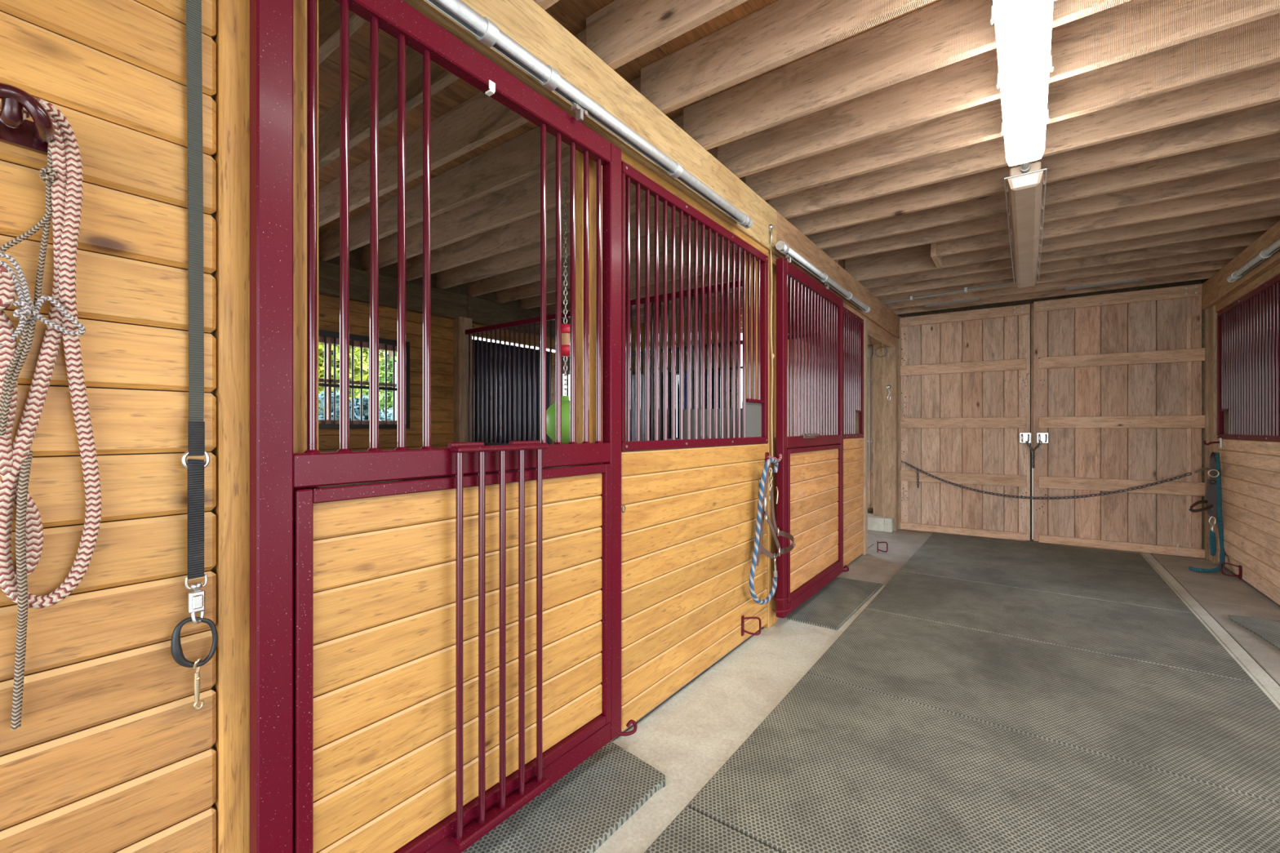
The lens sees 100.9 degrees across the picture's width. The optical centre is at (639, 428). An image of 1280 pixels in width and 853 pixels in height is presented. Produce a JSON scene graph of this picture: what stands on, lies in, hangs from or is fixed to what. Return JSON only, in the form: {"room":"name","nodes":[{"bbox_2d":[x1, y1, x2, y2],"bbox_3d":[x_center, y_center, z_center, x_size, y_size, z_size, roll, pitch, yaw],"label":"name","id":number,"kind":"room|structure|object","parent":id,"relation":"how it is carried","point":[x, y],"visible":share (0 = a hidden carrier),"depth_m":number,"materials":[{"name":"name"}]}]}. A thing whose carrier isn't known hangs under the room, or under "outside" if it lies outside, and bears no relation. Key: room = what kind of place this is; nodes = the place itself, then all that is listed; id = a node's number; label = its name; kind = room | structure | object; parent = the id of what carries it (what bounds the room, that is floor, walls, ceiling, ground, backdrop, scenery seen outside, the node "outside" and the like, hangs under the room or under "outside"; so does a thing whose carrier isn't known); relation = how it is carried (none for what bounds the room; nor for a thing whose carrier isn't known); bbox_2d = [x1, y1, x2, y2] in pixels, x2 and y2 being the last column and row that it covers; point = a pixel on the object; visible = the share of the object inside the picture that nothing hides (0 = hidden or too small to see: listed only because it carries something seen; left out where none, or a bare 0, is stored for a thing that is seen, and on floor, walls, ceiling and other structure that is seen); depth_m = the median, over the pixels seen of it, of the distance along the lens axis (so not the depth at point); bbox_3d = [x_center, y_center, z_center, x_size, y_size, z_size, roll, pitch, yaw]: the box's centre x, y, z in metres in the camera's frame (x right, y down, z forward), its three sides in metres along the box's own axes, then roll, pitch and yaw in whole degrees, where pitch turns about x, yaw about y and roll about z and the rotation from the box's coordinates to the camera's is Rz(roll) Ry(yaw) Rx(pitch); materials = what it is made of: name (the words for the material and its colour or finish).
{"room":"farm building","nodes":[
{"label":"farm building","id":0,"kind":"room"},
{"bbox_2d":[0,0,899,852],"bbox_3d":[0.175,-0.182,2.576,0.172,2.905,10.360,0,0,36],"label":"wall","id":1,"kind":"structure","parent":0,"point":[111,751],"depth_m":1.05,"materials":[{"name":"brown wood"}]},
{"bbox_2d":[0,82,54,155],"bbox_3d":[-0.971,-0.483,0.813,0.110,0.054,0.100,0,0,36],"label":"rack","id":2,"kind":"object","parent":1,"relation":"attached to","point":[35,135],"visible":1,"depth_m":0.81,"materials":[{"name":"red metal"}]},
{"bbox_2d":[0,144,85,729],"bbox_3d":[-0.976,0.006,0.852,0.047,0.949,0.110,0,0,36],"label":"halter","id":3,"kind":"object","parent":2,"relation":"hanging from","point":[26,326],"visible":1,"depth_m":0.84},
{"bbox_2d":[0,97,101,608],"bbox_3d":[-0.964,-0.113,0.854,0.071,0.816,0.137,0,0,40],"label":"lead rope","id":4,"kind":"object","parent":2,"relation":"hanging from","point":[67,188],"visible":0.88,"depth_m":0.87,"materials":[{"name":"white fabric"}]},
{"bbox_2d":[170,0,217,710],"bbox_3d":[-0.862,-0.173,1.024,0.029,1.446,0.072,0,0,36],"label":"tie","id":5,"kind":"object","parent":1,"relation":"hanging from","point":[195,468],"visible":1,"depth_m":1.03,"materials":[{"name":"fabric"}]},
{"bbox_2d":[426,0,752,228],"bbox_3d":[-0.125,-1.105,1.938,0.084,0.108,2.385,0,0,36],"label":"door track","id":6,"kind":"object","parent":1,"relation":"attached to","point":[485,30],"visible":1,"depth_m":1.76,"materials":[{"name":"metal"}]},
{"bbox_2d":[249,0,637,852],"bbox_3d":[-0.399,0.059,1.585,0.097,2.268,1.272,0,0,36],"label":"door","id":7,"kind":"structure","parent":6,"relation":"hanging from","point":[432,652],"depth_m":1.34,"materials":[{"name":"red paint"}]},
{"bbox_2d":[667,401,763,471],"bbox_3d":[0.469,0.083,3.297,0.452,0.475,0.430,0,0,36],"label":"pet feeder","id":8,"kind":"object","parent":1,"relation":"attached to","point":[753,411],"visible":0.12,"depth_m":3.24,"materials":[{"name":"grey plastic"}]},
{"bbox_2d":[671,408,742,471],"bbox_3d":[0.406,0.100,3.210,0.415,0.440,0.175,0,0,36],"label":"tub","id":9,"kind":"object","parent":8,"relation":"in","point":[725,409],"depth_m":3.26,"materials":[{"name":"plastic"}]},
{"bbox_2d":[741,615,761,636],"bbox_3d":[0.639,1.133,3.030,0.116,0.115,0.025,0,0,-3],"label":"guide","id":10,"kind":"object","parent":1,"relation":"attached to","point":[743,618],"visible":1,"depth_m":3.02,"materials":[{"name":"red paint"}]},
{"bbox_2d":[768,224,774,456],"bbox_3d":[0.821,-0.536,3.321,0.044,1.474,0.113,0,0,18],"label":"cord","id":11,"kind":"object","parent":1,"relation":"hanging from","point":[771,226],"visible":0.96,"depth_m":3.34,"materials":[{"name":"fabric"}]},
{"bbox_2d":[764,452,782,462],"bbox_3d":[0.834,0.201,3.284,0.102,0.100,0.040,0,0,36],"label":"hook","id":12,"kind":"object","parent":1,"relation":"attached to","point":[766,454],"visible":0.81,"depth_m":3.29,"materials":[{"name":"red paint"}]},
{"bbox_2d":[749,457,778,604],"bbox_3d":[0.740,0.616,3.135,0.080,0.875,0.352,0,0,36],"label":"lead rope","id":13,"kind":"object","parent":12,"relation":"hanging from","point":[762,481],"visible":0.99,"depth_m":3.08,"materials":[{"name":"blue fabric"}]},
{"bbox_2d":[755,465,795,566],"bbox_3d":[0.829,0.527,3.122,0.196,0.606,0.285,0,0,36],"label":"halter","id":14,"kind":"object","parent":1,"relation":"hanging from","point":[761,548],"visible":0.99,"depth_m":3.15,"materials":[{"name":"brown leather"}]},
{"bbox_2d":[772,597,792,613],"bbox_3d":[0.864,1.064,3.180,0.134,0.089,0.041,0,0,-12],"label":"guide","id":15,"kind":"object","parent":1,"relation":"attached to","point":[773,598],"visible":1,"depth_m":3.18,"materials":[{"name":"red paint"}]},
{"bbox_2d":[774,240,871,312],"bbox_3d":[1.509,-1.113,4.163,0.084,0.108,2.210,0,0,36],"label":"door track","id":16,"kind":"object","parent":1,"relation":"attached to","point":[781,246],"visible":1,"depth_m":3.83,"materials":[{"name":"metal"}]},
{"bbox_2d":[776,257,848,618],"bbox_3d":[1.318,0.065,3.880,0.102,2.269,1.415,0,0,36],"label":"door","id":17,"kind":"structure","parent":16,"relation":"hanging from","point":[810,473],"depth_m":3.73,"materials":[{"name":"red paint"}]},
{"bbox_2d":[546,395,569,444],"bbox_3d":[-0.422,-0.047,2.990,0.248,0.272,0.248,0,0,36],"label":"ball","id":18,"kind":"object","parent":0,"point":[551,411],"visible":0.48,"depth_m":2.89,"materials":[{"name":"green plastic"}]},
{"bbox_2d":[318,246,819,484],"bbox_3d":[-1.510,-0.182,3.900,2.650,2.905,10.500,0,0,36],"label":"wall","id":19,"kind":"structure","parent":0,"point":[453,312],"depth_m":5.32,"materials":[{"name":"brown wood"}]},
{"bbox_2d":[318,336,397,424],"bbox_3d":[-2.663,-0.407,4.533,0.060,0.795,1.355,0,0,36],"label":"window","id":20,"kind":"structure","parent":19,"relation":"in","point":[321,339],"depth_m":4.73,"materials":[{"name":"clear glass"}]},
{"bbox_2d":[318,329,339,428],"bbox_3d":[-2.633,-0.410,4.465,0.030,0.820,0.161,0,0,36],"label":"window grille","id":21,"kind":"object","parent":20,"relation":"attached to","point":[334,335],"depth_m":4.47,"materials":[{"name":"black metal"}]},
{"bbox_2d":[349,333,369,428],"bbox_3d":[-2.484,-0.410,4.669,0.030,0.820,0.169,0,0,36],"label":"window grille","id":22,"kind":"object","parent":20,"relation":"attached to","point":[353,337],"depth_m":4.68,"materials":[{"name":"black metal"}]},
{"bbox_2d":[378,337,397,428],"bbox_3d":[-2.331,-0.410,4.877,0.030,0.819,0.170,0,0,36],"label":"window grille","id":23,"kind":"object","parent":20,"relation":"attached to","point":[382,341],"depth_m":4.89,"materials":[{"name":"black metal"}]},
{"bbox_2d":[405,342,409,428],"bbox_3d":[-2.219,-0.408,5.030,0.030,0.817,0.033,0,0,36],"label":"window frame","id":24,"kind":"structure","parent":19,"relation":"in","point":[407,344],"depth_m":5.02,"materials":[{"name":"black paint"}]},
{"bbox_2d":[475,339,549,444],"bbox_3d":[-1.425,-0.195,6.080,0.074,1.500,1.125,0,0,36],"label":"grille","id":25,"kind":"object","parent":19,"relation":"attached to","point":[480,341],"visible":0.42,"depth_m":6.02,"materials":[{"name":"metal"}]},
{"bbox_2d":[318,0,1279,333],"bbox_3d":[1.342,-1.526,1.744,10.096,0.259,10.996,0,0,36],"label":"ceiling","id":26,"kind":"structure","parent":0,"point":[873,127],"depth_m":2.74,"materials":[{"name":"brown wood"}]},
{"bbox_2d":[561,175,569,395],"bbox_3d":[-0.422,-0.807,2.990,0.092,1.242,0.091,0,0,36],"label":"hanging chain","id":27,"kind":"object","parent":26,"relation":"hanging from","point":[565,327],"visible":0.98,"depth_m":2.98,"materials":[{"name":"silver metal"}]},
{"bbox_2d":[561,344,569,356],"bbox_3d":[-0.422,-0.437,2.990,0.092,0.060,0.091,0,0,36],"label":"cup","id":28,"kind":"object","parent":27,"relation":"on","point":[565,348],"depth_m":2.95,"materials":[{"name":"red plastic"}]},
{"bbox_2d":[883,280,1016,303],"bbox_3d":[3.159,-1.379,5.348,0.183,0.049,1.330,0,0,-38],"label":"conduit","id":29,"kind":"object","parent":26,"relation":"attached to","point":[965,289],"visible":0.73,"depth_m":5.35,"materials":[{"name":"metal"}]},
{"bbox_2d":[924,297,979,307],"bbox_3d":[3.453,-1.391,5.860,0.530,0.022,0.065,0,0,36],"label":"rail","id":30,"kind":"object","parent":26,"relation":"attached to","point":[977,299],"visible":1,"depth_m":5.84,"materials":[{"name":"brown wood"}]},
{"bbox_2d":[990,0,1056,166],"bbox_3d":[1.141,-1.337,1.572,0.172,0.134,2.461,0,0,36],"label":"strip light","id":31,"kind":"object","parent":26,"relation":"attached to","point":[1023,28],"visible":1,"depth_m":1.89,"materials":[{"name":"grey plastic"}]},
{"bbox_2d":[1019,161,1030,173],"bbox_3d":[1.944,-1.358,2.667,0.044,0.044,0.300,0,0,36],"label":"conduit","id":32,"kind":"object","parent":26,"relation":"attached to","point":[1024,167],"visible":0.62,"depth_m":2.73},
{"bbox_2d":[1004,160,1047,288],"bbox_3d":[2.758,-1.337,3.776,0.186,0.134,2.524,0,0,36],"label":"strip light","id":33,"kind":"object","parent":26,"relation":"attached to","point":[1025,189],"visible":1,"depth_m":3.23,"materials":[{"name":"metal"}]},
{"bbox_2d":[1065,277,1145,290],"bbox_3d":[4.481,-1.391,5.106,0.580,0.022,0.065,0,0,36],"label":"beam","id":34,"kind":"structure","parent":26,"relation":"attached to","point":[1144,278],"depth_m":5.08,"materials":[{"name":"brown wood"}]},
{"bbox_2d":[593,528,1279,852],"bbox_3d":[1.272,1.345,1.733,10.000,0.150,10.900,0,0,36],"label":"floor","id":35,"kind":"structure","parent":0,"point":[692,733],"depth_m":2.70,"materials":[{"name":"concrete"}]},
{"bbox_2d":[462,741,665,852],"bbox_3d":[-0.371,1.260,1.553,0.364,0.020,1.225,0,0,36],"label":"rubber mat","id":36,"kind":"object","parent":35,"relation":"on","point":[578,813],"visible":0.81,"depth_m":1.74,"materials":[{"name":"grey rubber"}]},
{"bbox_2d":[465,280,742,475],"bbox_3d":[-0.516,0.127,4.535,3.180,2.284,0.040,0,0,36],"label":"divider","id":37,"kind":"object","parent":35,"relation":"on","point":[550,317],"visible":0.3,"depth_m":4.82,"materials":[{"name":"red paint"}]},
{"bbox_2d":[644,805,781,852],"bbox_3d":[0.531,1.262,0.734,1.824,0.016,1.209,0,0,36],"label":"rubber mat","id":38,"kind":"object","parent":35,"relation":"on","point":[691,831],"visible":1,"depth_m":1.61,"materials":[{"name":"grey rubber"}]},
{"bbox_2d":[631,332,845,439],"bbox_3d":[0.838,0.127,6.370,3.230,2.284,0.040,0,0,36],"label":"divider","id":39,"kind":"object","parent":35,"relation":"on","point":[642,353],"visible":0.03,"depth_m":6.63,"materials":[{"name":"black paint"}]},
{"bbox_2d":[640,366,742,375],"bbox_3d":[0.685,-0.680,6.362,1.661,0.028,0.173,0,0,36],"label":"rack","id":40,"kind":"object","parent":39,"relation":"attached to","point":[731,368],"visible":0.07,"depth_m":6.15,"materials":[{"name":"metal"}]},
{"bbox_2d":[631,373,644,440],"bbox_3d":[-0.032,-0.148,6.777,0.193,1.076,0.124,0,0,36],"label":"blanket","id":41,"kind":"object","parent":40,"relation":"hanging from","point":[633,376],"visible":0.43,"depth_m":6.74,"materials":[{"name":"grey fabric"}]},
{"bbox_2d":[649,371,671,440],"bbox_3d":[0.259,-0.100,6.563,0.484,1.181,0.122,0,0,36],"label":"blanket","id":42,"kind":"object","parent":40,"relation":"hanging from","point":[669,372],"visible":0.08,"depth_m":6.56,"materials":[{"name":"grey fabric"}]},
{"bbox_2d":[677,370,686,439],"bbox_3d":[0.529,-0.148,6.369,0.120,1.075,0.119,0,0,36],"label":"blanket","id":43,"kind":"object","parent":40,"relation":"hanging from","point":[685,371],"visible":0.16,"depth_m":6.36,"materials":[{"name":"white fabric"}]},
{"bbox_2d":[693,368,719,408],"bbox_3d":[0.769,-0.100,6.190,0.457,1.181,0.125,0,0,36],"label":"blanket","id":44,"kind":"object","parent":40,"relation":"hanging from","point":[713,371],"visible":0.06,"depth_m":6.15,"materials":[{"name":"black fabric"}]},
{"bbox_2d":[783,577,882,630],"bbox_3d":[1.460,1.263,3.893,0.365,0.014,1.195,0,0,36],"label":"rubber mat","id":45,"kind":"object","parent":35,"relation":"on","point":[835,603],"visible":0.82,"depth_m":3.78,"materials":[{"name":"grey rubber"}]},
{"bbox_2d":[867,511,893,532],"bbox_3d":[2.683,1.188,6.974,1.270,0.165,0.460,0,0,36],"label":"step","id":46,"kind":"structure","parent":35,"relation":"on","point":[877,523],"depth_m":6.50,"materials":[{"name":"concrete"}]},
{"bbox_2d":[867,503,873,513],"bbox_3d":[2.814,1.061,7.059,0.647,0.164,0.234,0,0,36],"label":"hay","id":47,"kind":"object","parent":46,"relation":"on","point":[868,509],"visible":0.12,"depth_m":6.91},
{"bbox_2d":[873,342,888,516],"bbox_3d":[3.045,0.018,6.661,0.175,2.175,0.178,0,0,36],"label":"post","id":48,"kind":"object","parent":46,"relation":"on","point":[877,360],"depth_m":6.64,"materials":[{"name":"brown wood"}]},
{"bbox_2d":[867,344,873,471],"bbox_3d":[2.963,-0.260,6.806,0.110,1.620,0.107,0,0,36],"label":"conduit","id":49,"kind":"object","parent":48,"relation":"attached to","point":[870,347],"visible":0.78,"depth_m":6.79,"materials":[{"name":"metal"}]},
{"bbox_2d":[886,384,890,400],"bbox_3d":[3.081,-0.440,6.546,0.050,0.196,0.050,0,0,-9],"label":"clip","id":50,"kind":"object","parent":48,"relation":"hanging from","point":[888,386],"visible":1,"depth_m":6.54,"materials":[{"name":"silver metal"}]},
{"bbox_2d":[876,541,888,552],"bbox_3d":[2.478,1.212,5.398,0.116,0.115,0.025,0,0,-3],"label":"guide","id":51,"kind":"object","parent":35,"relation":"on","point":[877,542],"visible":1,"depth_m":5.39,"materials":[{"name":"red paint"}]},
{"bbox_2d":[686,673,1279,852],"bbox_3d":[1.239,1.262,1.697,1.824,0.016,1.175,0,0,36],"label":"rubber mat","id":52,"kind":"object","parent":35,"relation":"on","point":[834,766],"visible":0.92,"depth_m":1.82,"materials":[{"name":"grey rubber"}]},
{"bbox_2d":[920,532,1159,575],"bbox_3d":[3.986,1.262,5.438,1.824,0.016,0.982,0,0,36],"label":"rubber mat","id":53,"kind":"object","parent":35,"relation":"on","point":[1135,562],"visible":0.91,"depth_m":5.34,"materials":[{"name":"grey rubber"}]},
{"bbox_2d":[806,608,1279,804],"bbox_3d":[1.944,1.262,2.657,1.824,0.016,1.202,0,0,36],"label":"rubber mat","id":54,"kind":"object","parent":35,"relation":"on","point":[1222,732],"visible":0.94,"depth_m":2.48,"materials":[{"name":"grey rubber"}]},
{"bbox_2d":[899,546,1193,613],"bbox_3d":[3.354,1.262,4.578,1.824,0.016,1.147,0,0,36],"label":"rubber mat","id":55,"kind":"object","parent":35,"relation":"on","point":[1148,590],"visible":0.91,"depth_m":4.46,"materials":[{"name":"grey rubber"}]},
{"bbox_2d":[864,570,1255,683],"bbox_3d":[2.657,1.262,3.629,1.824,0.016,1.202,0,0,36],"label":"rubber mat","id":56,"kind":"object","parent":35,"relation":"on","point":[1162,637],"visible":0.91,"depth_m":3.46,"materials":[{"name":"grey rubber"}]},
{"bbox_2d":[1217,274,1279,604],"bbox_3d":[4.829,0.083,4.152,0.038,2.331,1.900,0,0,36],"label":"wall","id":57,"kind":"structure","parent":35,"relation":"on","point":[1248,328],"depth_m":4.17,"materials":[{"name":"brown wood"}]},
{"bbox_2d":[1221,562,1241,579],"bbox_3d":[4.977,1.194,4.450,0.033,0.115,0.181,0,0,5],"label":"guide","id":58,"kind":"object","parent":57,"relation":"attached to","point":[1239,566],"visible":1,"depth_m":4.41,"materials":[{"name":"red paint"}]},
{"bbox_2d":[1227,614,1279,650],"bbox_3d":[3.139,1.262,2.183,0.337,0.016,3.247,0,0,36],"label":"rubber mat","id":59,"kind":"object","parent":35,"relation":"on","point":[1268,630],"visible":1,"depth_m":3.34,"materials":[{"name":"grey rubber"}]},
{"bbox_2d":[787,278,1278,559],"bbox_3d":[5.220,-0.182,5.335,7.900,2.905,0.260,0,0,36],"label":"wall","id":60,"kind":"structure","parent":0,"point":[1205,313],"depth_m":6.55,"materials":[{"name":"brown wood"}]},
{"bbox_2d":[900,303,1031,541],"bbox_3d":[3.824,-0.060,6.274,1.323,2.650,0.150,0,0,36],"label":"door","id":61,"kind":"structure","parent":60,"relation":"in","point":[965,420],"depth_m":6.25,"materials":[{"name":"wood"}]},
{"bbox_2d":[900,460,1208,499],"bbox_3d":[4.332,0.579,5.809,2.687,0.404,0.100,0,0,36],"label":"chain","id":62,"kind":"object","parent":60,"relation":"attached to","point":[908,464],"visible":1,"depth_m":5.67,"materials":[{"name":"metal"}]},
{"bbox_2d":[1031,283,1204,558],"bbox_3d":[4.921,-0.070,5.504,1.364,2.670,0.148,0,0,34],"label":"door","id":63,"kind":"structure","parent":60,"relation":"in","point":[1116,378],"depth_m":5.50,"materials":[{"name":"wood"}]},
{"bbox_2d":[1025,440,1042,468],"bbox_3d":[4.335,0.292,5.815,0.147,0.304,0.048,0,0,24],"label":"chain","id":64,"kind":"object","parent":63,"relation":"hanging from","point":[1026,442],"visible":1,"depth_m":5.81,"materials":[{"name":"metal"}]},
{"bbox_2d":[1202,220,1279,564],"bbox_3d":[3.853,-0.065,-0.125,3.640,2.669,10.360,0,0,36],"label":"wall","id":65,"kind":"structure","parent":0,"point":[1218,293],"depth_m":4.63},
{"bbox_2d":[1202,438,1222,448],"bbox_3d":[5.260,0.135,4.860,0.118,0.090,0.060,0,0,36],"label":"hook","id":66,"kind":"object","parent":65,"relation":"attached to","point":[1220,442],"visible":1,"depth_m":4.84,"materials":[{"name":"metal"}]},
{"bbox_2d":[1188,452,1219,516],"bbox_3d":[5.077,0.516,4.771,0.453,0.594,0.086,0,0,-17],"label":"halter","id":67,"kind":"object","parent":66,"relation":"hanging from","point":[1211,501],"visible":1,"depth_m":4.81,"materials":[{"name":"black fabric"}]},
{"bbox_2d":[1188,453,1225,573],"bbox_3d":[5.114,0.747,4.707,0.429,1.047,0.183,0,0,-21],"label":"lead rope","id":68,"kind":"object","parent":67,"relation":"hanging from","point":[1220,522],"visible":0.99,"depth_m":4.79,"materials":[{"name":"teal fabric"}]},
{"bbox_2d":[1226,238,1279,282],"bbox_3d":[3.580,-1.209,2.615,0.084,0.068,4.062,0,0,36],"label":"door track","id":69,"kind":"object","parent":65,"relation":"attached to","point":[1268,251],"visible":1,"depth_m":3.78,"materials":[{"name":"metal"}]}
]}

